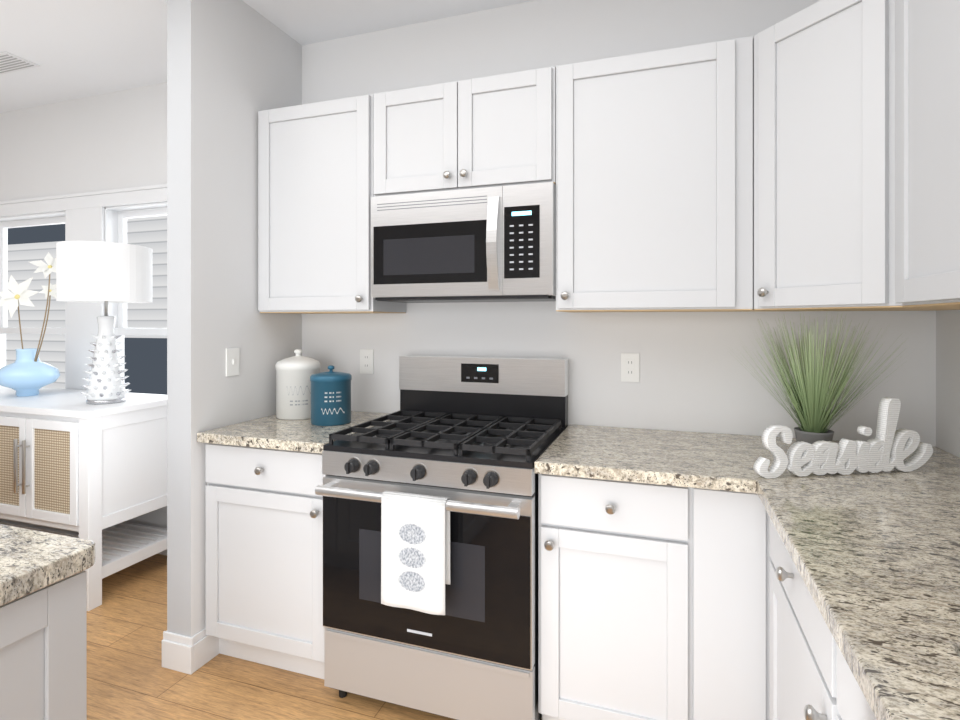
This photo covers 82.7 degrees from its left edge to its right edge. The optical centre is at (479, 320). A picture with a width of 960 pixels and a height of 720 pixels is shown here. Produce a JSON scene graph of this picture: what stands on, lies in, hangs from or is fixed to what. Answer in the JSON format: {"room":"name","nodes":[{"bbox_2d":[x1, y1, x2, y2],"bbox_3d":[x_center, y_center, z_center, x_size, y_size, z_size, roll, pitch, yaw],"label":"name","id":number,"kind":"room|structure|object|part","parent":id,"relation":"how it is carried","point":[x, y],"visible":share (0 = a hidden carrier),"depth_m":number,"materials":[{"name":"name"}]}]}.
{"room":"kitchen","nodes":[
{"label":"kitchen","id":0,"kind":"room"},
{"bbox_2d":[167,0,301,636],"bbox_3d":[-1.059,-0.015,2.435,0.120,2.730,0.676,0,0,19],"label":"wall","id":1,"kind":"structure","parent":0,"point":[234,67],"depth_m":2.19,"materials":[{"name":"white paint"}]},
{"bbox_2d":[162,628,218,674],"bbox_3d":[-1.047,1.282,2.469,0.148,0.135,0.775,0,0,19],"label":"baseboard","id":2,"kind":"structure","parent":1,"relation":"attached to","point":[189,655],"depth_m":2.11,"materials":[{"name":"white paint"}]},
{"bbox_2d":[226,348,238,376],"bbox_3d":[-1.037,0.173,2.292,0.012,0.116,0.072,0,0,19],"label":"switch plate","id":3,"kind":"object","parent":1,"relation":"attached to","point":[232,361],"visible":1,"depth_m":2.29,"materials":[{"name":"white plastic"}]},
{"bbox_2d":[0,0,534,112],"bbox_3d":[-2.466,-1.430,0.577,7.054,0.100,5.540,0,0,19],"label":"ceiling","id":4,"kind":"structure","parent":0,"point":[75,49],"depth_m":2.60,"materials":[{"name":"white paint"}]},
{"bbox_2d":[0,52,39,74],"bbox_3d":[-2.561,-1.376,2.924,0.340,0.007,0.160,0,0,19],"label":"ceiling vent","id":5,"kind":"object","parent":4,"relation":"in","point":[10,63],"visible":1,"depth_m":2.92,"materials":[{"name":"white metal"}]},
{"bbox_2d":[87,554,541,719],"bbox_3d":[-2.466,1.400,0.577,7.054,0.100,5.540,0,0,19],"label":"floor","id":6,"kind":"structure","parent":0,"point":[129,677],"depth_m":2.04,"materials":[{"name":"brown wood"}]},
{"bbox_2d":[0,572,86,719],"bbox_3d":[-2.068,0.911,0.881,2.370,0.878,1.171,0,0,19],"label":"kitchen island","id":7,"kind":"object","parent":6,"relation":"on","point":[43,625],"depth_m":0.99,"materials":[{"name":"white paint"}]},
{"bbox_2d":[0,524,94,607],"bbox_3d":[-2.061,0.452,0.873,2.390,0.040,1.220,0,0,19],"label":"island countertop","id":8,"kind":"structure","parent":7,"relation":"on","point":[31,561],"depth_m":1.00,"materials":[{"name":"beige stone"}]},
{"bbox_2d":[0,386,166,610],"bbox_3d":[-2.469,0.885,3.024,1.580,0.930,0.590,0,0,19],"label":"sideboard","id":9,"kind":"object","parent":6,"relation":"on","point":[73,464],"visible":0.81,"depth_m":2.67,"materials":[{"name":"white paint"}]},
{"bbox_2d":[0,252,59,396],"bbox_3d":[-2.507,0.016,3.058,0.381,0.806,0.294,0,0,19],"label":"vase","id":10,"kind":"object","parent":9,"relation":"on","point":[27,372],"visible":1,"depth_m":3.03,"materials":[{"name":"blue glass"}]},
{"bbox_2d":[56,241,152,404],"bbox_3d":[-1.931,0.018,2.820,0.410,0.803,0.410,0,0,19],"label":"lamp","id":11,"kind":"object","parent":9,"relation":"on","point":[106,273],"visible":1,"depth_m":2.72,"materials":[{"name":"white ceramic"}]},
{"bbox_2d":[205,443,326,678],"bbox_3d":[-0.723,0.911,2.329,0.576,0.878,0.653,0,0,19],"label":"base cabinet","id":12,"kind":"object","parent":6,"relation":"on","point":[264,556],"visible":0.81,"depth_m":2.06,"materials":[{"name":"white paint"}]},
{"bbox_2d":[197,411,390,453],"bbox_3d":[-0.722,0.453,2.331,0.579,0.037,0.649,0,0,19],"label":"countertop","id":13,"kind":"structure","parent":12,"relation":"on","point":[275,432],"depth_m":2.11,"materials":[{"name":"stone"}]},
{"bbox_2d":[275,349,319,419],"bbox_3d":[-0.827,0.282,2.480,0.194,0.306,0.194,0,0,19],"label":"canister","id":14,"kind":"object","parent":13,"relation":"on","point":[293,386],"visible":0.98,"depth_m":2.40,"materials":[{"name":"white ceramic"}]},
{"bbox_2d":[310,365,351,425],"bbox_3d":[-0.636,0.312,2.330,0.172,0.245,0.172,0,0,19],"label":"canister","id":15,"kind":"object","parent":13,"relation":"on","point":[331,397],"visible":1,"depth_m":2.26,"materials":[{"name":"metal"}]},
{"bbox_2d":[315,355,567,719],"bbox_3d":[-0.106,0.755,2.061,0.754,1.190,0.745,0,0,19],"label":"range","id":16,"kind":"object","parent":6,"relation":"on","point":[428,492],"visible":1,"depth_m":1.80,"materials":[{"name":"silver metal"}]},
{"bbox_2d":[381,490,450,615],"bbox_3d":[-0.205,0.728,1.729,0.221,0.354,0.054,0,0,19],"label":"towel","id":17,"kind":"object","parent":16,"relation":"hanging from","point":[415,528],"depth_m":1.71,"materials":[{"name":"fabric"}]},
{"bbox_2d":[538,474,770,719],"bbox_3d":[0.587,0.911,1.883,0.664,0.878,0.653,0,0,19],"label":"base cabinet","id":18,"kind":"object","parent":6,"relation":"on","point":[653,601],"visible":0.94,"depth_m":1.61,"materials":[{"name":"white paint"}]},
{"bbox_2d":[534,424,757,491],"bbox_3d":[0.555,0.453,1.894,0.600,0.037,0.653,0,0,19],"label":"countertop","id":19,"kind":"structure","parent":18,"relation":"on","point":[703,460],"depth_m":1.74,"materials":[{"name":"stone"}]},
{"bbox_2d":[770,519,876,719],"bbox_3d":[0.969,0.911,1.063,0.619,0.878,0.679,0,0,19],"label":"base cabinet","id":20,"kind":"object","parent":6,"relation":"on","point":[812,677],"visible":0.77,"depth_m":1.04,"materials":[{"name":"white paint"}]},
{"bbox_2d":[734,434,959,719],"bbox_3d":[0.721,0.453,0.414,0.670,0.037,3.347,0,0,19],"label":"countertop","id":21,"kind":"structure","parent":20,"relation":"on","point":[875,556],"depth_m":0.97,"materials":[{"name":"stone"}]},
{"bbox_2d":[732,314,903,443],"bbox_3d":[1.079,0.203,1.774,0.555,0.463,0.494,0,0,19],"label":"grass plant","id":22,"kind":"object","parent":21,"relation":"on","point":[811,399],"visible":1,"depth_m":1.78,"materials":[{"name":"green plant"}]},
{"bbox_2d":[753,397,932,478],"bbox_3d":[1.036,0.328,1.551,0.549,0.212,0.032,0,0,-9],"label":"seaside letters","id":23,"kind":"object","parent":21,"relation":"on","point":[888,448],"visible":1,"depth_m":1.54,"materials":[{"name":"white wood"}]},
{"bbox_2d":[0,0,935,527],"bbox_3d":[-1.551,-0.015,3.076,6.934,2.730,0.220,0,0,19],"label":"wall","id":24,"kind":"structure","parent":0,"point":[696,374],"depth_m":2.32,"materials":[{"name":"white paint"}]},
{"bbox_2d":[0,184,166,389],"bbox_3d":[-2.418,0.077,3.398,2.135,1.725,0.170,0,0,19],"label":"window","id":25,"kind":"structure","parent":24,"relation":"in","point":[83,213],"depth_m":3.37,"materials":[{"name":"white paint"}]},
{"bbox_3d":[-2.406,0.071,3.433,1.891,1.498,0.065,0,0,19],"label":"window sash","id":26,"kind":"part","parent":25,"relation":"part of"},
{"bbox_2d":[157,549,166,554],"bbox_3d":[-2.907,1.282,3.520,4.080,0.135,0.014,0,0,19],"label":"baseboard","id":27,"kind":"structure","parent":24,"relation":"attached to","point":[164,552],"depth_m":3.14,"materials":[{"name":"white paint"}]},
{"bbox_2d":[258,94,405,313],"bbox_3d":[-0.675,-0.488,2.469,0.577,0.905,0.358,0,0,19],"label":"upper cabinet","id":28,"kind":"object","parent":24,"relation":"attached to","point":[315,177],"visible":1,"depth_m":2.33,"materials":[{"name":"white paint"}]},
{"bbox_2d":[360,349,373,373],"bbox_3d":[-0.542,0.195,2.611,0.072,0.116,0.008,0,0,19],"label":"electrical outlet","id":29,"kind":"object","parent":24,"relation":"attached to","point":[366,361],"visible":1,"depth_m":2.61,"materials":[{"name":"white plastic"}]},
{"bbox_2d":[373,66,555,196],"bbox_3d":[-0.041,-0.724,2.253,0.758,0.432,0.358,0,0,19],"label":"upper cabinet","id":30,"kind":"object","parent":24,"relation":"attached to","point":[491,131],"visible":0.96,"depth_m":2.10,"materials":[{"name":"white paint"}]},
{"bbox_2d":[371,182,555,302],"bbox_3d":[-0.044,-0.294,2.245,0.752,0.424,0.375,0,0,19],"label":"microwave","id":31,"kind":"object","parent":30,"relation":"attached to","point":[492,244],"visible":0.98,"depth_m":2.10,"materials":[{"name":"silver metal"}]},
{"bbox_2d":[621,353,638,381],"bbox_3d":[0.611,0.190,2.218,0.072,0.116,0.008,0,0,19],"label":"electrical outlet","id":32,"kind":"object","parent":24,"relation":"attached to","point":[629,367],"visible":1,"depth_m":2.21,"materials":[{"name":"white plastic"}]},
{"bbox_2d":[556,36,752,311],"bbox_3d":[0.630,-0.488,2.024,0.656,0.905,0.358,0,0,19],"label":"upper cabinet","id":33,"kind":"object","parent":24,"relation":"attached to","point":[654,181],"visible":1,"depth_m":1.89,"materials":[{"name":"white paint"}]},
{"bbox_2d":[743,0,959,311],"bbox_3d":[1.191,-0.488,1.700,0.609,0.905,0.609,0,0,19],"label":"upper cabinet","id":34,"kind":"object","parent":24,"relation":"attached to","point":[823,155],"visible":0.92,"depth_m":1.58,"materials":[{"name":"white paint"}]},
{"bbox_2d":[936,310,959,457],"bbox_3d":[0.799,-0.015,-0.588,0.120,2.730,5.200,0,0,19],"label":"wall","id":35,"kind":"structure","parent":0,"point":[948,381],"depth_m":1.81,"materials":[{"name":"white paint"}]},
{"bbox_2d":[895,0,959,306],"bbox_3d":[1.119,-0.490,1.047,0.324,0.901,0.669,0,0,19],"label":"upper cabinet","id":36,"kind":"object","parent":35,"relation":"attached to","point":[927,153],"visible":1,"depth_m":1.19,"materials":[{"name":"white paint"}]},
{"label":"outside","id":37,"kind":"structure","parent":0,"visible":0},
{"bbox_2d":[6,215,166,394],"bbox_3d":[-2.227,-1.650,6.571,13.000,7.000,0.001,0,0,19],"label":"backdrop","id":38,"kind":"structure","parent":37,"point":[145,359],"depth_m":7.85,"materials":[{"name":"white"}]}
]}

